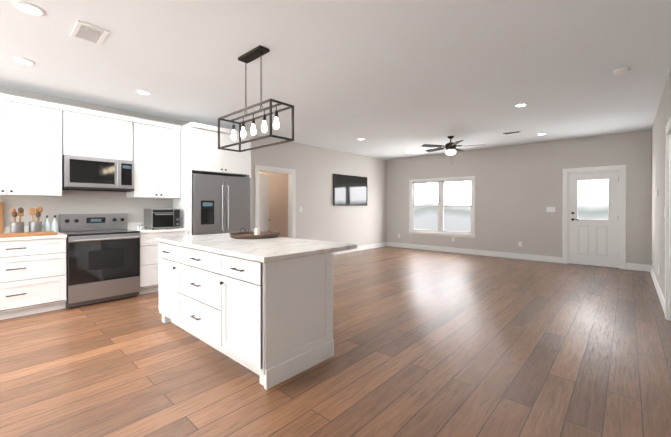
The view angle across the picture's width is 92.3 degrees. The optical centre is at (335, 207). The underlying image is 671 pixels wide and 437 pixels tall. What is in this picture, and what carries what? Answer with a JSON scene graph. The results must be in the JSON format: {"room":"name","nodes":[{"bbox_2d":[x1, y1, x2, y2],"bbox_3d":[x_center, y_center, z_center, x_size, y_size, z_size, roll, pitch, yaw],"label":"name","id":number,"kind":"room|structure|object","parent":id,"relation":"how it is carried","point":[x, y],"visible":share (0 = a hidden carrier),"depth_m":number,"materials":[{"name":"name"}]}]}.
{"room":"kitchen","nodes":[
{"label":"kitchen","id":0,"kind":"room"},
{"bbox_2d":[0,86,386,245],"bbox_3d":[-2.458,-0.132,5.883,0.120,2.750,12.050,0,0,42],"label":"wall","id":1,"kind":"structure","parent":0,"point":[320,217],"depth_m":7.62,"materials":[{"name":"paint"}]},
{"bbox_2d":[3,225,58,232],"bbox_3d":[-4.374,0.282,3.660,0.016,0.100,1.880,0,0,42],"label":"backsplash","id":2,"kind":"structure","parent":1,"relation":"attached to","point":[6,229],"depth_m":4.11,"materials":[{"name":"white tile"}]},
{"bbox_2d":[0,93,71,196],"bbox_3d":[-3.958,-0.734,3.873,0.343,1.170,1.137,0,0,42],"label":"upper cabinet","id":3,"kind":"object","parent":1,"relation":"attached to","point":[39,139],"depth_m":3.92,"materials":[{"name":"paint"}]},
{"bbox_2d":[72,106,135,160],"bbox_3d":[-3.354,-1.002,4.538,0.343,0.640,0.788,0,0,42],"label":"upper cabinet","id":4,"kind":"object","parent":1,"relation":"attached to","point":[99,134],"depth_m":4.44,"materials":[{"name":"paint"}]},
{"bbox_2d":[62,155,133,191],"bbox_3d":[-3.307,-0.459,4.498,0.468,0.435,0.778,0,0,42],"label":"microwave","id":5,"kind":"object","parent":4,"relation":"attached to","point":[82,173],"visible":0.98,"depth_m":4.33,"materials":[{"name":"silver metal"}]},
{"bbox_2d":[126,118,180,198],"bbox_3d":[-2.882,-0.739,5.060,0.343,1.170,0.747,0,0,42],"label":"upper cabinet","id":6,"kind":"object","parent":1,"relation":"attached to","point":[157,163],"depth_m":4.95,"materials":[{"name":"paint"}]},
{"bbox_2d":[259,173,268,231],"bbox_3d":[-1.648,0.232,7.240,0.156,1.988,0.806,0,0,8],"label":"hall door","id":7,"kind":"structure","parent":1,"relation":"in","point":[263,202],"depth_m":7.27,"materials":[{"name":"paint"}]},
{"bbox_2d":[255,165,295,237],"bbox_3d":[-1.340,0.176,7.105,0.138,2.125,1.090,0,0,42],"label":"trim","id":8,"kind":"structure","parent":1,"relation":"attached to","point":[291,173],"depth_m":7.40,"materials":[{"name":"paint"}]},
{"bbox_2d":[333,174,366,205],"bbox_3d":[0.438,-0.474,8.946,0.048,0.830,1.440,0,0,42],"label":"television","id":9,"kind":"object","parent":1,"relation":"attached to","point":[348,190],"depth_m":8.85,"materials":[{"name":"black glass"}]},
{"bbox_2d":[333,242,386,254],"bbox_3d":[0.345,1.163,8.878,0.018,0.135,3.815,0,0,42],"label":"baseboard","id":10,"kind":"structure","parent":1,"relation":"attached to","point":[376,245],"depth_m":9.42,"materials":[{"name":"paint"}]},
{"bbox_2d":[259,171,287,236],"bbox_3d":[-2.339,-0.141,8.010,0.100,2.750,3.520,0,0,42],"label":"wall","id":11,"kind":"structure","parent":0,"point":[278,202],"depth_m":8.79,"materials":[{"name":"beige paint"}]},
{"bbox_2d":[0,246,670,436],"bbox_3d":[-0.246,1.281,3.885,9.050,0.060,12.290,0,0,42],"label":"floor","id":12,"kind":"structure","parent":0,"point":[428,343],"depth_m":2.57,"materials":[{"name":"brown wood"}]},
{"bbox_2d":[0,237,66,319],"bbox_3d":[-3.819,0.809,3.830,0.613,0.885,0.887,0,0,42],"label":"base cabinet","id":13,"kind":"object","parent":12,"relation":"on","point":[33,277],"depth_m":3.73,"materials":[{"name":"paint"}]},
{"bbox_2d":[0,233,66,240],"bbox_3d":[-4.147,0.350,3.455,0.629,0.035,1.880,0,0,42],"label":"countertop","id":14,"kind":"structure","parent":13,"relation":"on","point":[31,238],"depth_m":3.72,"materials":[{"name":"white stone"}]},
{"bbox_2d":[0,202,2,232],"bbox_3d":[-4.191,0.130,3.819,0.025,0.398,0.360,0,0,42],"label":"cutting board","id":15,"kind":"object","parent":14,"relation":"on","point":[1,217],"visible":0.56,"depth_m":3.93,"materials":[{"name":"brown wood"}]},
{"bbox_2d":[0,231,56,237],"bbox_3d":[-3.837,0.314,3.586,0.325,0.032,1.090,0,0,42],"label":"board","id":16,"kind":"object","parent":14,"relation":"on","point":[24,234],"visible":1,"depth_m":3.73,"materials":[{"name":"brown wood"}]},
{"bbox_2d":[9,207,23,232],"bbox_3d":[-3.873,0.161,3.921,0.132,0.336,0.130,0,0,42],"label":"utensil crock","id":17,"kind":"object","parent":16,"relation":"on","point":[16,227],"visible":0.9,"depth_m":3.89,"materials":[{"name":"silver metal"}]},
{"bbox_2d":[29,207,42,231],"bbox_3d":[-3.760,0.156,4.045,0.132,0.344,0.135,0,0,42],"label":"utensil crock","id":18,"kind":"object","parent":16,"relation":"on","point":[35,226],"visible":0.9,"depth_m":4.01,"materials":[{"name":"silver metal"}]},
{"bbox_2d":[44,215,57,232],"bbox_3d":[-3.696,0.210,4.190,0.064,0.235,0.137,0,0,42],"label":"bottles","id":19,"kind":"object","parent":14,"relation":"on","point":[54,225],"visible":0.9,"depth_m":4.19,"materials":[{"name":"clear glass"}]},
{"bbox_2d":[59,213,139,308],"bbox_3d":[-3.204,0.666,4.410,0.697,1.165,0.782,0,0,42],"label":"range","id":20,"kind":"object","parent":12,"relation":"on","point":[102,257],"visible":1,"depth_m":4.25,"materials":[{"name":"silver metal"}]},
{"bbox_2d":[128,222,188,294],"bbox_3d":[-2.746,0.737,4.989,0.646,1.020,0.677,0,0,42],"label":"base cabinet","id":21,"kind":"object","parent":12,"relation":"on","point":[149,277],"visible":0.31,"depth_m":4.67,"materials":[{"name":"paint"}]},
{"bbox_2d":[137,224,142,229],"bbox_3d":[-2.876,0.286,4.739,0.032,0.078,0.074,0,0,42],"label":"shakers","id":22,"kind":"object","parent":21,"relation":"on","point":[139,227],"visible":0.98,"depth_m":4.74,"materials":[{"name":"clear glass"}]},
{"bbox_2d":[144,209,179,229],"bbox_3d":[-2.706,0.169,5.050,0.393,0.310,0.420,0,0,42],"label":"toaster oven","id":23,"kind":"object","parent":21,"relation":"on","point":[161,218],"visible":1,"depth_m":4.92,"materials":[{"name":"silver metal"}]},
{"bbox_2d":[173,122,251,235],"bbox_3d":[-2.122,-0.041,5.613,0.729,2.570,1.080,0,0,42],"label":"enclosure","id":24,"kind":"object","parent":12,"relation":"on","point":[201,152],"visible":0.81,"depth_m":5.22,"materials":[{"name":"paint"}]},
{"bbox_2d":[192,173,250,234],"bbox_3d":[-2.089,0.354,5.585,0.750,1.780,1.016,0,0,42],"label":"refrigerator","id":25,"kind":"object","parent":12,"relation":"on","point":[221,204],"visible":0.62,"depth_m":5.30,"materials":[{"name":"silver metal"}]},
{"bbox_2d":[155,240,333,389],"bbox_3d":[-0.990,0.811,3.120,1.972,0.886,0.748,0,0,42],"label":"kitchen island","id":26,"kind":"object","parent":12,"relation":"on","point":[262,309],"depth_m":2.52,"materials":[{"name":"paint"}]},
{"bbox_2d":[155,232,356,263],"bbox_3d":[-0.889,0.349,3.231,2.020,0.038,1.017,0,0,42],"label":"island countertop","id":27,"kind":"structure","parent":26,"relation":"on","point":[268,250],"depth_m":2.84,"materials":[{"name":"white stone"}]},
{"bbox_2d":[230,228,279,238],"bbox_3d":[-0.906,0.283,3.636,0.550,0.087,0.550,0,0,42],"label":"tray","id":28,"kind":"object","parent":27,"relation":"on","point":[251,235],"visible":1,"depth_m":3.51,"materials":[{"name":"brown wood"}]},
{"bbox_2d":[254,228,259,234],"bbox_3d":[-0.895,0.273,3.693,0.062,0.078,0.064,0,0,42],"label":"candle","id":29,"kind":"object","parent":28,"relation":"on","point":[256,231],"visible":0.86,"depth_m":3.67,"materials":[{"name":"white wax"}]},
{"bbox_2d":[0,0,670,159],"bbox_3d":[-0.246,-1.529,3.873,9.050,0.060,12.290,0,0,42],"label":"ceiling","id":30,"kind":"structure","parent":0,"point":[391,79],"depth_m":3.39,"materials":[{"name":"paint"}]},
{"bbox_2d":[10,57,35,65],"bbox_3d":[-3.183,-1.490,3.290,0.190,0.012,0.190,0,0,42],"label":"recessed light","id":31,"kind":"object","parent":30,"relation":"in","point":[20,60],"visible":1,"depth_m":3.28,"materials":[{"name":"paint"}]},
{"bbox_2d":[11,0,45,15],"bbox_3d":[-2.291,-1.487,2.414,0.190,0.012,0.190,0,0,42],"label":"recessed light","id":32,"kind":"object","parent":30,"relation":"in","point":[28,8],"visible":1,"depth_m":2.40,"materials":[{"name":"paint"}]},
{"bbox_2d":[70,20,109,44],"bbox_3d":[-2.102,-1.488,2.756,0.340,0.012,0.210,0,0,42],"label":"ceiling vent","id":33,"kind":"object","parent":30,"relation":"in","point":[87,32],"visible":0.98,"depth_m":2.74,"materials":[{"name":"paint"}]},
{"bbox_2d":[135,90,151,94],"bbox_3d":[-2.491,-1.494,4.188,0.190,0.012,0.190,0,0,42],"label":"recessed light","id":34,"kind":"object","parent":30,"relation":"in","point":[143,92],"visible":1,"depth_m":4.19,"materials":[{"name":"paint"}]},
{"bbox_2d":[218,45,293,151],"bbox_3d":[-0.797,-1.051,3.126,0.900,0.889,0.260,0,0,42],"label":"pendant light","id":35,"kind":"object","parent":30,"relation":"hanging from","point":[260,51],"visible":1,"depth_m":3.06,"materials":[{"name":"brown metal"}]},
{"bbox_2d":[421,136,484,163],"bbox_3d":[2.465,-1.216,6.867,1.287,0.589,1.238,0,0,42],"label":"ceiling fan","id":36,"kind":"object","parent":30,"relation":"hanging from","point":[450,146],"visible":1,"depth_m":6.76,"materials":[{"name":"brown metal"}]},
{"bbox_2d":[513,103,527,106],"bbox_3d":[2.701,-1.496,4.705,0.190,0.012,0.190,0,0,42],"label":"recessed light","id":37,"kind":"object","parent":30,"relation":"in","point":[520,104],"visible":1,"depth_m":4.69,"materials":[{"name":"paint"}]},
{"bbox_2d":[613,67,629,75],"bbox_3d":[3.107,-1.476,3.500,0.140,0.042,0.140,0,0,42],"label":"smoke detector","id":38,"kind":"object","parent":30,"relation":"attached to","point":[621,71],"visible":1,"depth_m":3.47,"materials":[{"name":"white plastic"}]},
{"bbox_2d":[387,130,651,264],"bbox_3d":[3.914,-0.142,8.321,6.290,2.750,0.120,0,0,42],"label":"wall","id":39,"kind":"structure","parent":0,"point":[518,189],"depth_m":7.68,"materials":[{"name":"paint"}]},
{"bbox_2d":[408,176,475,237],"bbox_3d":[2.975,-0.025,9.139,1.956,1.626,0.170,0,0,42],"label":"window unit","id":40,"kind":"structure","parent":39,"relation":"in","point":[440,231],"depth_m":9.12,"materials":[{"name":"paint"}]},
{"bbox_2d":[387,242,561,262],"bbox_3d":[3.343,1.164,8.752,4.630,0.135,0.015,0,0,42],"label":"baseboard","id":41,"kind":"structure","parent":39,"relation":"attached to","point":[413,246],"depth_m":8.33,"materials":[{"name":"paint"}]},
{"bbox_2d":[546,207,554,211],"bbox_3d":[4.900,0.037,7.339,0.170,0.120,0.011,0,0,42],"label":"switch plate","id":42,"kind":"object","parent":39,"relation":"attached to","point":[550,209],"depth_m":7.34,"materials":[{"name":"white plastic"}]},
{"bbox_2d":[562,165,625,268],"bbox_3d":[5.487,0.186,6.878,1.050,2.105,0.148,0,0,42],"label":"entry door","id":43,"kind":"structure","parent":39,"relation":"in","point":[594,242],"depth_m":6.83,"materials":[{"name":"paint"}]},
{"bbox_2d":[626,263,648,271],"bbox_3d":[5.969,1.174,6.372,0.340,0.135,0.015,0,0,42],"label":"baseboard","id":44,"kind":"structure","parent":39,"relation":"attached to","point":[639,267],"depth_m":6.37,"materials":[{"name":"paint"}]},
{"bbox_2d":[651,69,670,298],"bbox_3d":[2.114,-0.116,1.740,0.120,2.750,12.050,0,0,42],"label":"wall","id":45,"kind":"structure","parent":0,"point":[662,117],"depth_m":4.61,"materials":[{"name":"paint"}]},
{"bbox_2d":[649,265,664,313],"bbox_3d":[4.943,1.179,4.969,0.018,0.135,3.475,0,0,42],"label":"baseboard","id":46,"kind":"structure","parent":45,"relation":"attached to","point":[659,292],"depth_m":4.56,"materials":[{"name":"paint"}]},
{"bbox_2d":[665,116,670,320],"bbox_3d":[3.191,0.165,2.945,0.140,2.180,1.880,0,0,42],"label":"trim","id":47,"kind":"structure","parent":45,"relation":"attached to","point":[668,233],"depth_m":3.60,"materials":[{"name":"paint"}]},
{"label":"outside","id":48,"kind":"structure","parent":0,"visible":0},
{"bbox_2d":[414,179,608,231],"bbox_3d":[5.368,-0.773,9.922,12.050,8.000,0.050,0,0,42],"label":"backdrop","id":49,"kind":"structure","parent":48,"point":[593,199],"depth_m":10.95,"materials":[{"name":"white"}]}
]}

